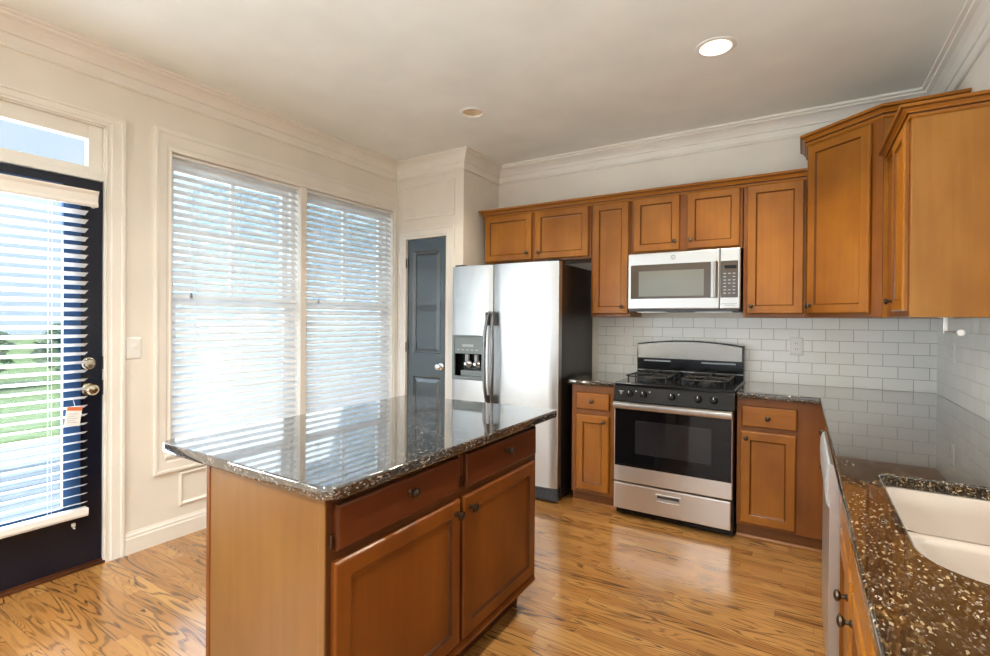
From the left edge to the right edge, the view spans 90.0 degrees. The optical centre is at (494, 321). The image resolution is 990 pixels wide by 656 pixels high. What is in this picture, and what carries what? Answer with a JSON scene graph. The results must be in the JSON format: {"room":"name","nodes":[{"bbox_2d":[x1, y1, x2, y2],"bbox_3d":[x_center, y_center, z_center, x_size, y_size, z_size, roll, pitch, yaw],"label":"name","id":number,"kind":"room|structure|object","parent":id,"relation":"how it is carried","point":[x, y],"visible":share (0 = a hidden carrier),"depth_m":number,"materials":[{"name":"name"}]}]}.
{"room":"kitchen","nodes":[
{"label":"kitchen","id":0,"kind":"room"},
{"bbox_2d":[0,46,396,532],"bbox_3d":[-2.675,-0.073,1.992,0.160,2.780,7.820,1,0,32],"label":"wall","id":1,"kind":"structure","parent":0,"point":[150,499],"depth_m":2.87,"materials":[{"name":"paint"}]},
{"bbox_2d":[0,83,125,597],"bbox_3d":[-2.424,0.095,2.347,0.214,2.445,1.099,1,0,32],"label":"door","id":2,"kind":"structure","parent":1,"relation":"in","point":[33,558],"depth_m":2.66,"materials":[{"name":"paint"}]},
{"bbox_2d":[0,173,98,538],"bbox_3d":[-2.354,0.200,2.303,0.097,1.780,0.808,1,0,32],"label":"door blind","id":3,"kind":"object","parent":2,"relation":"attached to","point":[9,184],"visible":1,"depth_m":2.45,"materials":[{"name":"white plastic"}]},
{"bbox_2d":[64,398,82,425],"bbox_3d":[-2.166,0.462,2.534,0.032,0.145,0.077,1,0,32],"label":"paper tag","id":4,"kind":"object","parent":3,"relation":"hanging from","point":[73,414],"visible":1,"depth_m":2.53,"materials":[{"name":"white paper"}]},
{"bbox_2d":[126,337,140,358],"bbox_3d":[-2.058,0.150,2.821,0.016,0.122,0.076,1,0,32],"label":"light switch","id":5,"kind":"object","parent":1,"relation":"attached to","point":[133,345],"visible":1,"depth_m":2.82,"materials":[{"name":"white plastic"}]},
{"bbox_2d":[125,508,205,555],"bbox_3d":[-1.517,1.256,3.712,0.016,0.122,2.174,1,0,32],"label":"baseboard","id":6,"kind":"structure","parent":1,"relation":"attached to","point":[137,540],"depth_m":2.96,"materials":[{"name":"paint"}]},
{"bbox_2d":[179,466,206,505],"bbox_3d":[-1.717,1.025,3.389,0.012,0.205,0.835,1,0,32],"label":"trim","id":7,"kind":"structure","parent":1,"relation":"attached to","point":[181,502],"depth_m":3.06,"materials":[{"name":"paint"}]},
{"bbox_2d":[171,158,294,432],"bbox_3d":[-1.819,-0.113,3.435,0.080,1.828,0.913,1,0,32],"label":"window","id":8,"kind":"structure","parent":1,"relation":"in","point":[173,164],"depth_m":3.54,"materials":[{"name":"white plastic"}]},
{"bbox_2d":[171,154,299,438],"bbox_3d":[-1.741,-0.114,3.392,0.067,1.817,0.898,1,0,32],"label":"window blind","id":9,"kind":"object","parent":8,"relation":"attached to","point":[197,424],"visible":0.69,"depth_m":3.34,"materials":[{"name":"white plastic"}]},
{"bbox_2d":[153,126,397,475],"bbox_3d":[-1.528,-0.123,3.816,0.182,2.059,2.044,1,0,32],"label":"trim","id":10,"kind":"structure","parent":1,"relation":"attached to","point":[166,141],"depth_m":3.15,"materials":[{"name":"paint"}]},
{"bbox_2d":[306,193,386,395],"bbox_3d":[-1.298,-0.113,4.274,0.080,1.828,0.954,1,0,32],"label":"window","id":11,"kind":"structure","parent":1,"relation":"in","point":[308,198],"depth_m":4.44,"materials":[{"name":"white plastic"}]},
{"bbox_2d":[306,190,391,413],"bbox_3d":[-1.224,-0.115,4.223,0.067,1.817,0.939,1,0,32],"label":"window blind","id":12,"kind":"object","parent":11,"relation":"attached to","point":[349,400],"visible":0.8,"depth_m":4.18,"materials":[{"name":"white plastic"}]},
{"bbox_2d":[0,0,989,184],"bbox_3d":[-0.917,-1.369,0.899,3.956,0.150,7.500,1,0,32],"label":"trim","id":13,"kind":"structure","parent":1,"relation":"attached to","point":[969,36],"depth_m":3.33,"materials":[{"name":"paint"}]},
{"bbox_2d":[0,489,824,655],"bbox_3d":[-0.937,1.385,0.913,4.276,0.100,7.820,1,0,32],"label":"floor","id":14,"kind":"structure","parent":0,"point":[607,582],"depth_m":2.37,"materials":[{"name":"brown wood"}]},
{"bbox_2d":[206,425,535,655],"bbox_3d":[-0.353,0.897,1.964,0.635,0.876,1.218,1,0,32],"label":"base cabinet","id":15,"kind":"object","parent":14,"relation":"on","point":[425,561],"visible":0.91,"depth_m":1.55,"materials":[{"name":"brown wood"}]},
{"bbox_2d":[163,395,556,500],"bbox_3d":[-0.446,0.440,2.070,0.928,0.035,1.360,1,0,32],"label":"countertop","id":16,"kind":"structure","parent":15,"relation":"on","point":[341,452],"depth_m":1.76,"materials":[{"name":"black stone"}]},
{"bbox_2d":[452,259,591,501],"bbox_3d":[0.211,0.425,4.117,0.961,1.783,0.784,1,0,32],"label":"refrigerator","id":17,"kind":"object","parent":14,"relation":"on","point":[521,331],"visible":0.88,"depth_m":3.79,"materials":[{"name":"silver metal"}]},
{"bbox_2d":[457,344,477,350],"bbox_3d":[-0.223,0.205,4.006,0.205,0.050,0.002,1,0,32],"label":"control panel","id":18,"kind":"object","parent":17,"relation":"attached to","point":[460,347],"depth_m":4.00,"materials":[{"name":"grey plastic"}]},
{"bbox_2d":[572,384,615,509],"bbox_3d":[0.860,0.896,3.822,0.338,0.876,0.656,1,0,32],"label":"base cabinet","id":19,"kind":"object","parent":14,"relation":"on","point":[593,411],"visible":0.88,"depth_m":3.58,"materials":[{"name":"brown wood"}]},
{"bbox_2d":[568,372,627,386],"bbox_3d":[0.857,0.441,3.832,0.364,0.035,0.643,1,0,32],"label":"countertop","id":20,"kind":"structure","parent":19,"relation":"on","point":[603,379],"depth_m":3.65,"materials":[{"name":"brown stone"}]},
{"bbox_2d":[613,340,744,535],"bbox_3d":[1.301,0.740,3.487,0.763,1.198,0.695,1,0,32],"label":"gas range","id":21,"kind":"object","parent":14,"relation":"on","point":[675,417],"visible":0.99,"depth_m":3.25,"materials":[{"name":"silver metal"}]},
{"bbox_2d":[615,374,744,393],"bbox_3d":[1.321,0.432,3.508,0.758,0.030,0.637,1,0,32],"label":"cooktop","id":22,"kind":"object","parent":21,"relation":"in","point":[673,385],"depth_m":3.32,"materials":[{"name":"black metal"}]},
{"bbox_2d":[736,397,824,553],"bbox_3d":[1.855,0.907,3.204,0.468,0.876,0.656,1,0,32],"label":"base cabinet","id":23,"kind":"object","parent":14,"relation":"on","point":[779,485],"visible":0.93,"depth_m":2.96,"materials":[{"name":"brown wood"}]},
{"bbox_2d":[737,381,989,655],"bbox_3d":[1.267,0.454,1.696,1.050,0.035,3.838,1,0,32],"label":"countertop","id":24,"kind":"structure","parent":23,"relation":"on","point":[915,605],"depth_m":1.34,"materials":[{"name":"brown stone"}]},
{"bbox_2d":[885,486,989,584],"bbox_3d":[1.120,0.572,1.032,0.455,0.193,0.691,1,0,32],"label":"sink","id":25,"kind":"object","parent":24,"relation":"in","point":[952,531],"visible":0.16,"depth_m":1.32,"materials":[{"name":"white ceramic"}]},
{"bbox_2d":[819,427,825,469],"bbox_3d":[1.921,0.911,2.361,0.633,0.876,0.798,1,0,32],"label":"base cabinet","id":26,"kind":"object","parent":14,"relation":"on","point":[820,430],"visible":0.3,"depth_m":2.51,"materials":[{"name":"brown wood"}]},
{"bbox_2d":[833,495,874,655],"bbox_3d":[1.145,0.912,1.112,0.633,0.876,0.898,1,0,32],"label":"base cabinet","id":27,"kind":"object","parent":14,"relation":"on","point":[854,634],"visible":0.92,"depth_m":1.28,"materials":[{"name":"brown wood"}]},
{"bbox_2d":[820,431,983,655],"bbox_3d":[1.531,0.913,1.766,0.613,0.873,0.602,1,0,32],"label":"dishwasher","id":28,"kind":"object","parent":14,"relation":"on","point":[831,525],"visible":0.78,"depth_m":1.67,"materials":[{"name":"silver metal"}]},
{"bbox_2d":[397,170,497,394],"bbox_3d":[-0.453,-0.070,4.690,0.768,2.780,0.571,1,0,32],"label":"wall","id":29,"kind":"structure","parent":0,"point":[474,193],"depth_m":4.41,"materials":[{"name":"paint"}]},
{"bbox_2d":[397,224,454,398],"bbox_3d":[-0.627,0.237,4.460,0.639,2.167,0.098,1,0,32],"label":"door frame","id":30,"kind":"structure","parent":29,"relation":"in","point":[431,261],"depth_m":4.47,"materials":[{"name":"paint"}]},
{"bbox_2d":[404,178,454,220],"bbox_3d":[-0.597,-1.093,4.436,0.583,0.317,0.012,1,0,32],"label":"trim","id":31,"kind":"structure","parent":29,"relation":"attached to","point":[450,179],"depth_m":4.42,"materials":[{"name":"paint"}]},
{"bbox_2d":[0,0,965,164],"bbox_3d":[-0.916,-1.459,0.899,4.276,0.030,7.820,1,0,32],"label":"ceiling","id":32,"kind":"structure","parent":0,"point":[393,79],"depth_m":2.70,"materials":[{"name":"paint"}]},
{"bbox_2d":[459,107,485,117],"bbox_3d":[-0.156,-1.513,3.428,0.186,0.136,0.186,1,0,32],"label":"recessed light","id":33,"kind":"object","parent":32,"relation":"in","point":[468,112],"visible":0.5,"depth_m":3.48,"materials":[{"name":"white plastic"}]},
{"bbox_2d":[695,36,736,57],"bbox_3d":[1.153,-1.499,2.587,0.202,0.136,0.202,1,0,32],"label":"recessed light","id":34,"kind":"object","parent":32,"relation":"in","point":[721,45],"visible":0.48,"depth_m":2.64,"materials":[{"name":"white plastic"}]},
{"bbox_2d":[498,137,937,393],"bbox_3d":[1.162,-0.055,4.117,4.116,2.780,0.160,1,0,32],"label":"wall","id":35,"kind":"structure","parent":0,"point":[779,155],"depth_m":3.92,"materials":[{"name":"paint"}]},
{"bbox_2d":[485,205,591,264],"bbox_3d":[0.404,-0.728,4.276,0.997,0.437,0.366,1,0,32],"label":"upper cabinet","id":36,"kind":"object","parent":35,"relation":"attached to","point":[565,234],"visible":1,"depth_m":4.12,"materials":[{"name":"brown wood"}]},
{"bbox_2d":[591,201,640,316],"bbox_3d":[0.961,-0.490,3.930,0.309,0.901,0.366,1,0,32],"label":"upper cabinet","id":37,"kind":"object","parent":35,"relation":"attached to","point":[611,222],"visible":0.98,"depth_m":3.81,"materials":[{"name":"brown wood"}]},
{"bbox_2d":[478,168,806,218],"bbox_3d":[1.000,-0.945,3.910,2.482,0.066,0.358,1,0,32],"label":"crown molding","id":38,"kind":"structure","parent":35,"relation":"attached to","point":[797,174],"depth_m":3.61,"materials":[{"name":"brown wood"}]},
{"bbox_2d":[631,186,743,253],"bbox_3d":[1.419,-0.719,3.645,0.756,0.433,0.366,1,0,32],"label":"upper cabinet","id":39,"kind":"object","parent":35,"relation":"attached to","point":[709,219],"visible":0.93,"depth_m":3.50,"materials":[{"name":"brown wood"}]},
{"bbox_2d":[628,248,743,312],"bbox_3d":[1.396,-0.284,3.615,0.750,0.430,0.422,1,0,32],"label":"microwave","id":40,"kind":"object","parent":39,"relation":"attached to","point":[710,280],"visible":0.96,"depth_m":3.44,"materials":[{"name":"silver metal"}]},
{"bbox_2d":[723,273,734,293],"bbox_3d":[1.563,-0.259,3.300,0.072,0.138,0.002,1,0,32],"label":"keypad","id":41,"kind":"object","parent":40,"relation":"attached to","point":[728,278],"depth_m":3.30,"materials":[{"name":"grey plastic"}]},
{"bbox_2d":[598,317,936,392],"bbox_3d":[1.803,0.200,3.621,2.177,0.461,0.005,1,0,32],"label":"tile backsplash","id":42,"kind":"structure","parent":35,"relation":"attached to","point":[893,354],"depth_m":3.39,"materials":[{"name":"white tile"}]},
{"bbox_2d":[790,337,802,355],"bbox_3d":[2.092,0.170,3.433,0.080,0.124,0.009,1,0,32],"label":"wall outlet","id":43,"kind":"object","parent":42,"relation":"attached to","point":[796,344],"visible":1,"depth_m":3.43,"materials":[{"name":"white plastic"}]},
{"bbox_2d":[743,179,806,317],"bbox_3d":[1.895,-0.480,3.349,0.358,0.901,0.366,1,0,32],"label":"upper cabinet","id":44,"kind":"object","parent":35,"relation":"attached to","point":[775,214],"visible":1,"depth_m":3.23,"materials":[{"name":"brown wood"}]},
{"bbox_2d":[800,88,971,317],"bbox_3d":[2.247,-0.601,2.955,0.733,1.152,0.665,1,0,32],"label":"upper cabinet","id":45,"kind":"object","parent":35,"relation":"attached to","point":[847,184],"visible":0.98,"depth_m":2.86,"materials":[{"name":"brown wood"}]},
{"bbox_2d":[938,41,989,417],"bbox_3d":[0.779,-0.036,-0.248,0.160,2.780,7.660,1,0,32],"label":"wall","id":46,"kind":"structure","parent":0,"point":[978,77],"depth_m":2.36,"materials":[{"name":"paint"}]},
{"bbox_2d":[878,89,989,317],"bbox_3d":[2.049,-0.468,2.300,0.375,0.898,0.711,1,0,32],"label":"upper cabinet","id":47,"kind":"object","parent":46,"relation":"attached to","point":[937,151],"visible":1,"depth_m":2.06,"materials":[{"name":"brown wood"}]},
{"bbox_2d":[938,317,964,335],"bbox_3d":[1.997,0.018,2.161,0.040,0.081,0.303,1,0,32],"label":"paper towel holder","id":48,"kind":"object","parent":47,"relation":"attached to","point":[945,319],"visible":0.94,"depth_m":2.24,"materials":[{"name":"silver metal"}]},
{"bbox_2d":[936,317,989,421],"bbox_3d":[1.697,0.210,1.392,0.005,0.461,3.894,1,0,32],"label":"tile backsplash","id":49,"kind":"structure","parent":46,"relation":"attached to","point":[965,382],"depth_m":2.50,"materials":[{"name":"white tile"}]},
{"bbox_2d":[950,340,955,362],"bbox_3d":[2.508,0.163,2.710,0.009,0.122,0.085,1,0,32],"label":"wall outlet","id":50,"kind":"object","parent":49,"relation":"attached to","point":[953,343],"visible":1,"depth_m":2.69,"materials":[{"name":"white plastic"}]},
{"label":"outside","id":51,"kind":"structure","parent":0,"visible":0},
{"bbox_2d":[0,331,377,443],"bbox_3d":[-26.940,1.467,21.479,53.800,0.150,90.000,1,0,32],"label":"lawn","id":52,"kind":"structure","parent":51,"point":[23,351],"depth_m":11.44,"materials":[{"name":"green plant"}]},
{"bbox_2d":[0,331,18,372],"bbox_3d":[-11.693,0.737,10.763,2.036,1.640,1.980,1,0,32],"label":"shrub","id":53,"kind":"object","parent":52,"relation":"on","point":[2,341],"visible":0.65,"depth_m":11.22,"materials":[{"name":"green plant"}]},
{"bbox_2d":[30,323,60,370],"bbox_3d":[-10.783,0.732,12.854,2.067,1.643,2.020,1,0,32],"label":"shrub","id":54,"kind":"object","parent":52,"relation":"on","point":[52,331],"visible":0.2,"depth_m":12.21,"materials":[{"name":"green plant"}]},
{"bbox_2d":[176,320,217,372],"bbox_3d":[-9.380,0.737,14.675,1.993,1.635,2.062,1,0,32],"label":"shrub","id":55,"kind":"object","parent":52,"relation":"on","point":[181,320],"visible":0.08,"depth_m":14.57,"materials":[{"name":"green plant"}]},
{"bbox_2d":[173,259,251,349],"bbox_3d":[-14.280,-0.852,24.512,4.930,4.620,4.943,1,0,32],"label":"tree","id":56,"kind":"object","parent":52,"relation":"on","point":[176,269],"visible":0.13,"depth_m":23.75,"materials":[{"name":"green plant"}]},
{"bbox_2d":[174,183,361,371],"bbox_3d":[-6.933,-1.717,15.540,5.379,6.543,5.354,1,0,32],"label":"tree","id":57,"kind":"object","parent":52,"relation":"on","point":[203,186],"visible":0.18,"depth_m":14.73,"materials":[{"name":"green plant"}]},
{"bbox_2d":[319,214,375,311],"bbox_3d":[-4.690,-1.991,21.207,5.849,7.068,5.760,1,0,32],"label":"tree","id":58,"kind":"object","parent":52,"relation":"on","point":[356,226],"visible":0.07,"depth_m":20.00,"materials":[{"name":"green plant"}]},
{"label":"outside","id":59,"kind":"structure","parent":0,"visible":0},
{"bbox_2d":[0,391,377,522],"bbox_3d":[-3.755,1.404,4.135,3.890,0.110,13.000,1,0,32],"label":"patio","id":60,"kind":"structure","parent":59,"point":[16,495],"depth_m":4.26,"materials":[{"name":"grey concrete"}]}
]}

